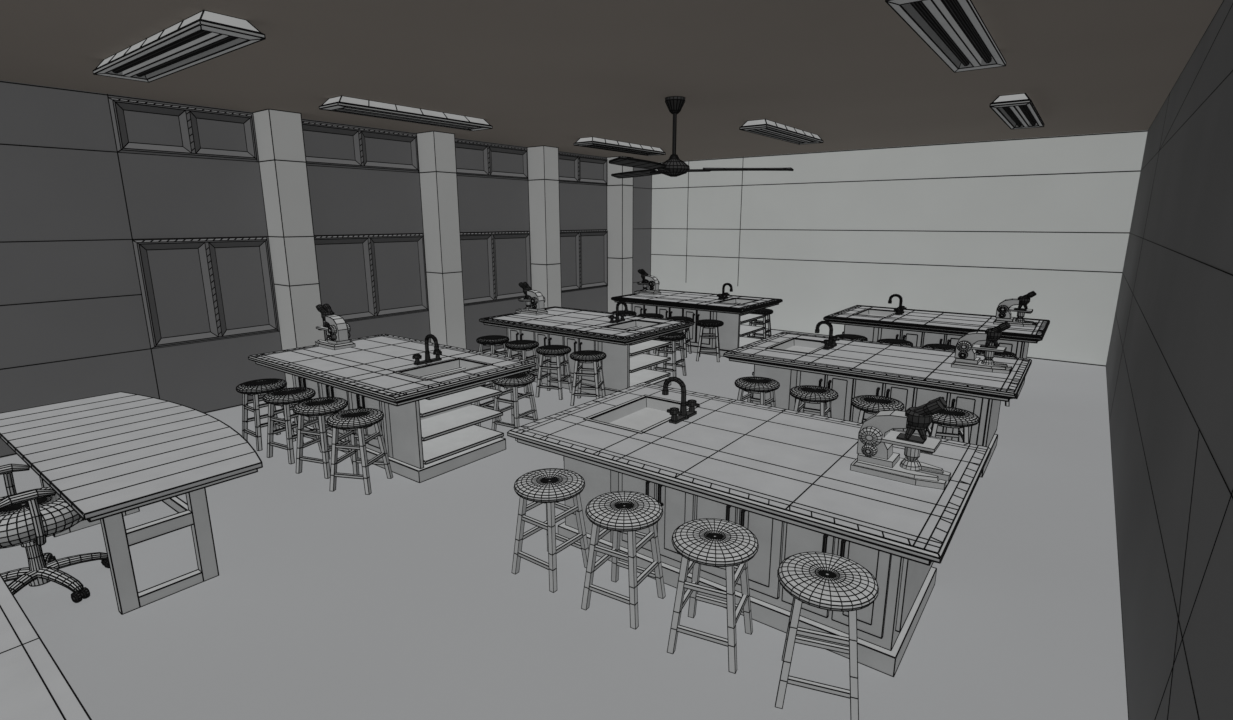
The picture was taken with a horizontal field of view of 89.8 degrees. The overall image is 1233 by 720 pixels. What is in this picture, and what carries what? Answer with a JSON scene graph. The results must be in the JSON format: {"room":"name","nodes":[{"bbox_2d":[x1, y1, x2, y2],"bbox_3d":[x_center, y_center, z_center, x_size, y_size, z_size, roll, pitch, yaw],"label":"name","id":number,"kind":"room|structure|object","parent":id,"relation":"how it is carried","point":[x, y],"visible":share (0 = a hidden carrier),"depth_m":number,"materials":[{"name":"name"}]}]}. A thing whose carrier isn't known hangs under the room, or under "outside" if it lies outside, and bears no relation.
{"room":"science classroom","nodes":[
{"label":"science classroom","id":0,"kind":"room"},
{"bbox_2d":[253,109,325,387],"bbox_3d":[-3.725,-1.146,7.144,0.379,3.223,0.351,9,16,36],"label":"pillar","id":1,"kind":"structure","parent":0,"point":[279,135],"depth_m":6.94,"materials":[{"name":"grey paint"}]},
{"bbox_2d":[0,80,651,457],"bbox_3d":[-3.079,-1.403,8.277,0.010,3.218,12.652,9,16,36],"label":"wall","id":2,"kind":"structure","parent":0,"point":[73,326],"depth_m":6.08,"materials":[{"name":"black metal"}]},
{"bbox_2d":[108,97,257,161],"bbox_3d":[-4.350,-2.323,6.307,0.049,0.493,1.269,9,16,36],"label":"window","id":3,"kind":"structure","parent":2,"relation":"in","point":[139,127],"depth_m":6.24,"materials":[{"name":"black metal"}]},
{"bbox_2d":[132,237,278,348],"bbox_3d":[-4.348,-0.752,6.663,0.049,1.093,1.269,9,16,36],"label":"window","id":4,"kind":"structure","parent":2,"relation":"in","point":[204,289],"depth_m":6.60,"materials":[{"name":"black metal"}]},
{"bbox_2d":[302,121,418,172],"bbox_3d":[-3.217,-2.655,7.767,0.050,0.494,1.705,9,16,36],"label":"window","id":5,"kind":"structure","parent":2,"relation":"in","point":[326,145],"depth_m":7.74,"materials":[{"name":"black metal"}]},
{"bbox_2d":[315,234,427,324],"bbox_3d":[-3.216,-1.085,8.123,0.050,1.094,1.705,9,16,36],"label":"window","id":6,"kind":"structure","parent":2,"relation":"in","point":[362,277],"depth_m":8.13,"materials":[{"name":"black metal"}]},
{"bbox_2d":[455,140,528,180],"bbox_3d":[-1.953,-3.025,9.396,0.051,0.495,1.706,9,16,36],"label":"window","id":7,"kind":"structure","parent":2,"relation":"in","point":[473,159],"depth_m":9.43,"materials":[{"name":"black metal"}]},
{"bbox_2d":[460,231,531,305],"bbox_3d":[-1.951,-1.455,9.752,0.051,1.095,1.706,9,16,36],"label":"window","id":8,"kind":"structure","parent":2,"relation":"in","point":[494,264],"depth_m":9.78,"materials":[{"name":"black metal"}]},
{"bbox_2d":[559,153,607,185],"bbox_3d":[-0.689,-3.396,11.025,0.053,0.497,1.708,9,16,36],"label":"window","id":9,"kind":"structure","parent":2,"relation":"in","point":[573,169],"depth_m":11.13,"materials":[{"name":"black metal"}]},
{"bbox_2d":[560,230,607,292],"bbox_3d":[-0.687,-1.826,11.381,0.053,1.097,1.708,9,16,36],"label":"window","id":10,"kind":"structure","parent":2,"relation":"in","point":[584,253],"depth_m":11.49,"materials":[{"name":"black metal"}]},
{"bbox_2d":[416,131,466,348],"bbox_3d":[-2.461,-1.516,8.773,0.380,3.224,0.352,9,16,36],"label":"pillar","id":11,"kind":"structure","parent":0,"point":[436,149],"depth_m":8.60,"materials":[{"name":"grey paint"}]},
{"bbox_2d":[527,145,561,307],"bbox_3d":[-1.197,-1.887,10.402,0.382,3.226,0.354,9,16,36],"label":"pillar","id":12,"kind":"structure","parent":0,"point":[543,161],"depth_m":10.19,"materials":[{"name":"grey paint"}]},
{"bbox_2d":[0,329,1127,719],"bbox_3d":[0.073,0.690,6.307,7.903,0.001,12.652,9,16,36],"label":"floor","id":13,"kind":"structure","parent":0,"point":[402,600],"depth_m":3.36,"materials":[{"name":"grey"}]},
{"bbox_2d":[0,574,91,719],"bbox_3d":[-2.600,1.207,2.228,3.954,0.802,0.624,9,16,36],"label":"countertop","id":14,"kind":"structure","parent":13,"relation":"on","point":[33,686],"depth_m":1.76,"materials":[{"name":"grey ceramic"}]},
{"bbox_2d":[0,464,109,602],"bbox_3d":[-3.271,0.827,3.452,0.688,1.003,0.656,9,16,36],"label":"office chair","id":15,"kind":"object","parent":13,"relation":"on","point":[28,517],"visible":0.86,"depth_m":3.41,"materials":[{"name":"grey ceramic"}]},
{"bbox_2d":[0,392,262,614],"bbox_3d":[-3.085,0.832,3.959,2.387,0.769,0.947,9,16,36],"label":"desk","id":16,"kind":"object","parent":13,"relation":"on","point":[108,457],"visible":0.99,"depth_m":3.55,"materials":[{"name":"grey ceramic"}]},
{"bbox_2d":[236,378,295,450],"bbox_3d":[-3.318,0.497,5.844,0.421,0.588,0.419,9,16,36],"label":"stool","id":17,"kind":"object","parent":13,"relation":"on","point":[259,387],"visible":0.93,"depth_m":5.72,"materials":[{"name":"grey ceramic"}]},
{"bbox_2d":[262,387,321,463],"bbox_3d":[-2.893,0.568,5.530,0.420,0.588,0.420,9,16,36],"label":"stool","id":18,"kind":"object","parent":13,"relation":"on","point":[287,398],"visible":0.91,"depth_m":5.42,"materials":[{"name":"grey ceramic"}]},
{"bbox_2d":[292,397,351,478],"bbox_3d":[-2.468,0.639,5.217,0.419,0.588,0.420,6,14,23],"label":"stool","id":19,"kind":"object","parent":13,"relation":"on","point":[318,408],"visible":0.96,"depth_m":5.10,"materials":[{"name":"grey ceramic"}]},
{"bbox_2d":[326,408,392,494],"bbox_3d":[-2.043,0.710,4.903,0.419,0.588,0.417,5,14,23],"label":"stool","id":20,"kind":"object","parent":13,"relation":"on","point":[359,419],"visible":1,"depth_m":4.80,"materials":[{"name":"grey ceramic"}]},
{"bbox_2d":[248,334,535,482],"bbox_3d":[-2.130,0.378,5.871,2.403,0.807,1.473,9,16,36],"label":"lab table","id":21,"kind":"object","parent":13,"relation":"on","point":[430,430],"visible":0.88,"depth_m":5.37,"materials":[{"name":"grey ceramic"}]},
{"bbox_2d":[315,304,355,349],"bbox_3d":[-2.904,-0.352,6.307,0.437,0.422,0.227,9,16,36],"label":"microscope","id":22,"kind":"object","parent":21,"relation":"on","point":[337,330],"visible":1,"depth_m":6.23,"materials":[{"name":"grey ceramic"}]},
{"bbox_2d":[412,334,441,365],"bbox_3d":[-1.706,-0.108,5.577,0.245,0.268,0.246,-1,13,-6],"label":"tap","id":23,"kind":"object","parent":21,"relation":"on","point":[437,352],"visible":1,"depth_m":5.55,"materials":[{"name":"metal"}]},
{"bbox_2d":[475,381,500,425],"bbox_3d":[-1.453,0.364,6.421,0.419,0.588,0.421,9,16,36],"label":"stool","id":24,"kind":"object","parent":13,"relation":"on","point":[491,384],"visible":0.05,"depth_m":6.41,"materials":[{"name":"grey ceramic"}]},
{"bbox_2d":[476,335,508,385],"bbox_3d":[-1.599,-0.008,8.059,0.423,0.590,0.421,9,16,36],"label":"stool","id":25,"kind":"object","parent":13,"relation":"on","point":[492,341],"visible":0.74,"depth_m":7.92,"materials":[{"name":"grey ceramic"}]},
{"bbox_2d":[492,372,537,440],"bbox_3d":[-1.002,0.439,6.089,0.418,0.588,0.420,9,16,36],"label":"stool","id":26,"kind":"object","parent":13,"relation":"on","point":[514,382],"visible":0.77,"depth_m":6.00,"materials":[{"name":"grey ceramic"}]},
{"bbox_2d":[504,340,541,392],"bbox_3d":[-1.174,0.063,7.745,0.422,0.589,0.422,9,16,36],"label":"stool","id":27,"kind":"object","parent":13,"relation":"on","point":[521,346],"visible":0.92,"depth_m":7.64,"materials":[{"name":"grey ceramic"}]},
{"bbox_2d":[511,468,588,592],"bbox_3d":[-0.391,0.985,3.684,0.417,0.586,0.415,9,16,36],"label":"stool","id":28,"kind":"object","parent":13,"relation":"on","point":[550,486],"visible":0.98,"depth_m":3.61,"materials":[{"name":"grey ceramic"}]},
{"bbox_2d":[535,345,571,399],"bbox_3d":[-0.749,0.134,7.432,0.421,0.589,0.422,6,14,23],"label":"stool","id":29,"kind":"object","parent":13,"relation":"on","point":[549,351],"visible":1,"depth_m":7.34,"materials":[{"name":"grey ceramic"}]},
{"bbox_2d":[479,306,693,395],"bbox_3d":[-0.410,-0.127,8.086,2.406,0.807,1.476,9,16,36],"label":"lab table","id":30,"kind":"object","parent":13,"relation":"on","point":[625,344],"visible":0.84,"depth_m":7.64,"materials":[{"name":"grey ceramic"}]},
{"bbox_2d":[516,282,547,314],"bbox_3d":[-1.185,-0.856,8.522,0.439,0.423,0.229,9,16,36],"label":"microscope","id":31,"kind":"object","parent":30,"relation":"on","point":[534,304],"visible":1,"depth_m":8.45,"materials":[{"name":"grey ceramic"}]},
{"bbox_2d":[608,301,627,322],"bbox_3d":[0.013,-0.613,7.792,0.247,0.269,0.248,-1,13,-5],"label":"tap","id":32,"kind":"object","parent":30,"relation":"on","point":[622,315],"visible":1,"depth_m":7.75,"materials":[{"name":"metal"}]},
{"bbox_2d":[570,350,606,405],"bbox_3d":[-0.324,0.205,7.118,0.419,0.589,0.422,4,13,17],"label":"stool","id":33,"kind":"object","parent":13,"relation":"on","point":[583,356],"visible":1,"depth_m":7.01,"materials":[{"name":"grey ceramic"}]},
{"bbox_2d":[581,491,665,629],"bbox_3d":[0.042,1.057,3.364,0.415,0.586,0.417,9,16,36],"label":"stool","id":34,"kind":"object","parent":13,"relation":"on","point":[626,512],"visible":1,"depth_m":3.29,"materials":[{"name":"grey ceramic"}]},
{"bbox_2d":[612,310,636,314],"bbox_3d":[0.120,-0.512,10.274,0.426,0.591,0.424,9,16,36],"label":"stool","id":35,"kind":"object","parent":13,"relation":"on","point":[620,311],"visible":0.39,"depth_m":10.13,"materials":[{"name":"grey ceramic"}]},
{"bbox_2d":[639,313,663,353],"bbox_3d":[0.545,-0.442,9.960,0.425,0.591,0.425,9,16,36],"label":"stool","id":36,"kind":"object","parent":13,"relation":"on","point":[657,315],"visible":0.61,"depth_m":9.82,"materials":[{"name":"grey ceramic"}]},
{"bbox_2d":[653,332,686,376],"bbox_3d":[0.717,-0.066,8.304,0.421,0.590,0.423,9,16,36],"label":"stool","id":37,"kind":"object","parent":13,"relation":"on","point":[674,337],"visible":0.67,"depth_m":8.20,"materials":[{"name":"grey ceramic"}]},
{"bbox_2d":[666,316,692,357],"bbox_3d":[0.970,-0.371,9.647,0.424,0.591,0.425,5,14,23],"label":"stool","id":38,"kind":"object","parent":13,"relation":"on","point":[684,318],"visible":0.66,"depth_m":9.59,"materials":[{"name":"grey ceramic"}]},
{"bbox_2d":[611,289,782,356],"bbox_3d":[1.309,-0.631,10.301,2.410,0.807,1.480,9,16,36],"label":"lab table","id":39,"kind":"object","parent":13,"relation":"on","point":[734,311],"visible":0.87,"depth_m":9.78,"materials":[{"name":"grey ceramic"}]},
{"bbox_2d":[634,269,660,294],"bbox_3d":[0.534,-1.361,10.737,0.441,0.424,0.231,9,16,36],"label":"microscope","id":40,"kind":"object","parent":39,"relation":"on","point":[652,281],"visible":1,"depth_m":10.67,"materials":[{"name":"grey ceramic"}]},
{"bbox_2d":[717,283,732,299],"bbox_3d":[1.733,-1.118,10.007,0.249,0.270,0.250,-1,13,-5],"label":"tap","id":41,"kind":"object","parent":39,"relation":"on","point":[724,295],"visible":1,"depth_m":9.97,"materials":[{"name":"metal"}]},
{"bbox_2d":[695,319,723,361],"bbox_3d":[1.395,-0.300,9.333,0.425,0.590,0.422,5,14,23],"label":"stool","id":42,"kind":"object","parent":13,"relation":"on","point":[704,323],"visible":1,"depth_m":9.20,"materials":[{"name":"grey ceramic"}]},
{"bbox_2d":[667,518,758,673],"bbox_3d":[0.475,1.129,3.045,0.416,0.586,0.414,9,16,36],"label":"stool","id":43,"kind":"object","parent":13,"relation":"on","point":[713,542],"visible":1,"depth_m":2.95,"materials":[{"name":"grey ceramic"}]},
{"bbox_2d":[507,382,990,676],"bbox_3d":[0.732,0.854,3.759,2.425,0.807,1.469,9,16,36],"label":"lab table","id":44,"kind":"object","parent":13,"relation":"on","point":[785,476],"visible":0.84,"depth_m":3.25,"materials":[{"name":"grey ceramic"}]},
{"bbox_2d":[662,377,699,423],"bbox_3d":[0.430,0.249,3.995,0.243,0.267,0.244,-1,13,-6],"label":"tap","id":45,"kind":"object","parent":44,"relation":"on","point":[677,416],"visible":1,"depth_m":3.99,"materials":[{"name":"metal"}]},
{"bbox_2d":[850,397,950,489],"bbox_3d":[1.442,0.372,3.099,0.434,0.420,0.224,9,16,36],"label":"microscope","id":46,"kind":"object","parent":44,"relation":"on","point":[876,457],"visible":1,"depth_m":3.08,"materials":[{"name":"grey ceramic"}]},
{"bbox_2d":[734,376,779,406],"bbox_3d":[1.328,0.480,5.899,0.420,0.588,0.418,9,16,36],"label":"stool","id":47,"kind":"object","parent":13,"relation":"on","point":[752,384],"visible":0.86,"depth_m":5.78,"materials":[{"name":"grey ceramic"}]},
{"bbox_2d":[747,308,772,338],"bbox_3d":[2.436,-0.571,10.519,0.425,0.591,0.427,9,16,36],"label":"stool","id":48,"kind":"object","parent":13,"relation":"on","point":[765,311],"visible":0.63,"depth_m":10.42,"materials":[{"name":"grey ceramic"}]},
{"bbox_2d":[789,385,838,416],"bbox_3d":[1.761,0.552,5.579,0.420,0.588,0.422,9,16,36],"label":"stool","id":49,"kind":"object","parent":13,"relation":"on","point":[812,394],"visible":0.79,"depth_m":5.46,"materials":[{"name":"grey ceramic"}]},
{"bbox_2d":[775,552,878,719],"bbox_3d":[0.908,1.201,2.725,0.416,0.586,0.415,5,14,21],"label":"stool","id":50,"kind":"object","parent":13,"relation":"on","point":[821,580],"visible":1,"depth_m":2.61,"materials":[{"name":"grey ceramic"}]},
{"bbox_2d":[835,334,867,340],"bbox_3d":[3.047,-0.025,8.114,0.424,0.590,0.422,9,16,36],"label":"stool","id":51,"kind":"object","parent":13,"relation":"on","point":[847,336],"visible":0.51,"depth_m":8.01,"materials":[{"name":"grey ceramic"}]},
{"bbox_2d":[723,332,1031,477],"bbox_3d":[2.451,0.350,5.974,2.429,0.807,1.473,9,16,36],"label":"lab table","id":52,"kind":"object","parent":13,"relation":"on","point":[914,376],"visible":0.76,"depth_m":5.61,"materials":[{"name":"grey ceramic"}]},
{"bbox_2d":[815,321,839,349],"bbox_3d":[2.149,-0.256,6.210,0.246,0.268,0.247,-1,13,-5],"label":"tap","id":53,"kind":"object","parent":52,"relation":"on","point":[829,343],"visible":1,"depth_m":6.20,"materials":[{"name":"metal"}]},
{"bbox_2d":[951,321,1011,373],"bbox_3d":[3.161,-0.132,5.314,0.436,0.421,0.226,9,16,36],"label":"microscope","id":54,"kind":"object","parent":52,"relation":"on","point":[965,357],"visible":1,"depth_m":5.29,"materials":[{"name":"grey ceramic"}]},
{"bbox_2d":[851,395,904,422],"bbox_3d":[2.194,0.624,5.260,0.420,0.588,0.418,9,16,36],"label":"stool","id":55,"kind":"object","parent":13,"relation":"on","point":[870,404],"visible":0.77,"depth_m":5.14,"materials":[{"name":"grey ceramic"}]},
{"bbox_2d":[877,339,912,345],"bbox_3d":[3.480,0.047,7.794,0.422,0.590,0.424,9,16,36],"label":"stool","id":56,"kind":"object","parent":13,"relation":"on","point":[893,341],"visible":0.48,"depth_m":7.69,"materials":[{"name":"grey ceramic"}]},
{"bbox_2d":[823,305,1049,398],"bbox_3d":[4.170,-0.154,8.189,2.434,0.807,1.478,9,16,36],"label":"lab table","id":57,"kind":"object","parent":13,"relation":"on","point":[921,328],"visible":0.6,"depth_m":7.88,"materials":[{"name":"grey ceramic"}]},
{"bbox_2d":[888,294,906,314],"bbox_3d":[3.868,-0.761,8.425,0.248,0.270,0.249,-1,13,-5],"label":"tap","id":58,"kind":"object","parent":57,"relation":"on","point":[899,310],"visible":1,"depth_m":8.42,"materials":[{"name":"metal"}]},
{"bbox_2d":[993,291,1036,327],"bbox_3d":[4.880,-0.637,7.529,0.439,0.423,0.229,9,16,36],"label":"microscope","id":59,"kind":"object","parent":57,"relation":"on","point":[1003,311],"visible":1,"depth_m":7.50,"materials":[{"name":"grey ceramic"}]},
{"bbox_2d":[923,344,955,349],"bbox_3d":[3.913,0.119,7.475,0.423,0.590,0.422,9,16,36],"label":"stool","id":60,"kind":"object","parent":13,"relation":"on","point":[938,346],"visible":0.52,"depth_m":7.39,"materials":[{"name":"grey ceramic"}]},
{"bbox_2d":[925,406,979,442],"bbox_3d":[2.627,0.696,4.940,0.419,0.588,0.419,6,14,23],"label":"stool","id":61,"kind":"object","parent":13,"relation":"on","point":[950,417],"visible":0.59,"depth_m":4.79,"materials":[{"name":"grey ceramic"}]},
{"bbox_2d":[976,350,1016,406],"bbox_3d":[4.346,0.191,7.155,0.422,0.590,0.423,6,14,23],"label":"stool","id":62,"kind":"object","parent":13,"relation":"on","point":[1006,353],"visible":0.14,"depth_m":7.00,"materials":[{"name":"grey ceramic"}]},
{"bbox_2d":[0,0,1222,162],"bbox_3d":[0.070,-2.448,5.595,7.903,0.001,12.652,9,16,36],"label":"ceiling","id":63,"kind":"structure","parent":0,"point":[851,74],"depth_m":4.74,"materials":[{"name":"metal"}]},
{"bbox_2d":[93,10,265,82],"bbox_3d":[-2.966,-2.054,4.098,1.967,0.107,0.348,9,16,36],"label":"ceiling light","id":64,"kind":"object","parent":63,"relation":"attached to","point":[204,36],"depth_m":3.90,"materials":[{"name":"grey metal"}]},
{"bbox_2d":[319,95,492,130],"bbox_3d":[-2.167,-2.626,6.614,0.351,0.110,1.910,9,16,36],"label":"ceiling light","id":65,"kind":"object","parent":63,"relation":"attached to","point":[343,104],"depth_m":6.41,"materials":[{"name":"white metal"}]},
{"bbox_2d":[574,137,665,155],"bbox_3d":[0.096,-3.289,9.530,0.355,0.113,1.913,9,16,36],"label":"ceiling light","id":66,"kind":"object","parent":63,"relation":"attached to","point":[590,142],"depth_m":9.31,"materials":[{"name":"white metal"}]},
{"bbox_2d":[739,119,822,144],"bbox_3d":[2.177,-2.943,7.994,0.353,0.111,1.911,9,16,36],"label":"ceiling light","id":67,"kind":"object","parent":63,"relation":"attached to","point":[764,127],"depth_m":7.74,"materials":[{"name":"white metal"}]},
{"bbox_2d":[885,0,1006,72],"bbox_3d":[2.026,-1.964,3.678,0.327,0.106,1.906,9,16,36],"label":"ceiling light","id":68,"kind":"object","parent":63,"relation":"attached to","point":[955,31],"depth_m":3.58,"materials":[{"name":"grey metal"}]},
{"bbox_2d":[989,93,1044,128],"bbox_3d":[4.257,-2.611,6.520,0.332,0.110,1.910,9,16,36],"label":"ceiling light","id":69,"kind":"object","parent":63,"relation":"attached to","point":[1017,111],"depth_m":6.20,"materials":[{"name":"grey metal"}]},
{"bbox_2d":[606,156,633,311],"bbox_3d":[0.067,-2.258,12.031,0.385,3.229,0.357,9,16,36],"label":"pillar","id":70,"kind":"structure","parent":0,"point":[619,190],"depth_m":11.87,"materials":[{"name":"grey paint"}]},
{"bbox_2d":[609,96,793,177],"bbox_3d":[0.388,-2.155,5.945,2.069,0.736,1.920,9,16,36],"label":"ceiling fan","id":71,"kind":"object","parent":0,"point":[672,167],"depth_m":6.03,"materials":[{"name":"black metal"}]},
{"bbox_2d":[651,130,1147,366],"bbox_3d":[3.886,-1.999,10.872,7.910,3.218,0.014,9,16,36],"label":"wall","id":72,"kind":"structure","parent":0,"point":[963,227],"depth_m":10.04,"materials":[{"name":"white paint"}]},
{"bbox_2d":[1106,0,1232,719],"bbox_3d":[3.223,-0.355,3.626,0.004,3.220,12.654,9,16,36],"label":"wall","id":73,"kind":"structure","parent":0,"point":[1169,364],"depth_m":2.73,"materials":[{"name":"grey paint"}]}
]}

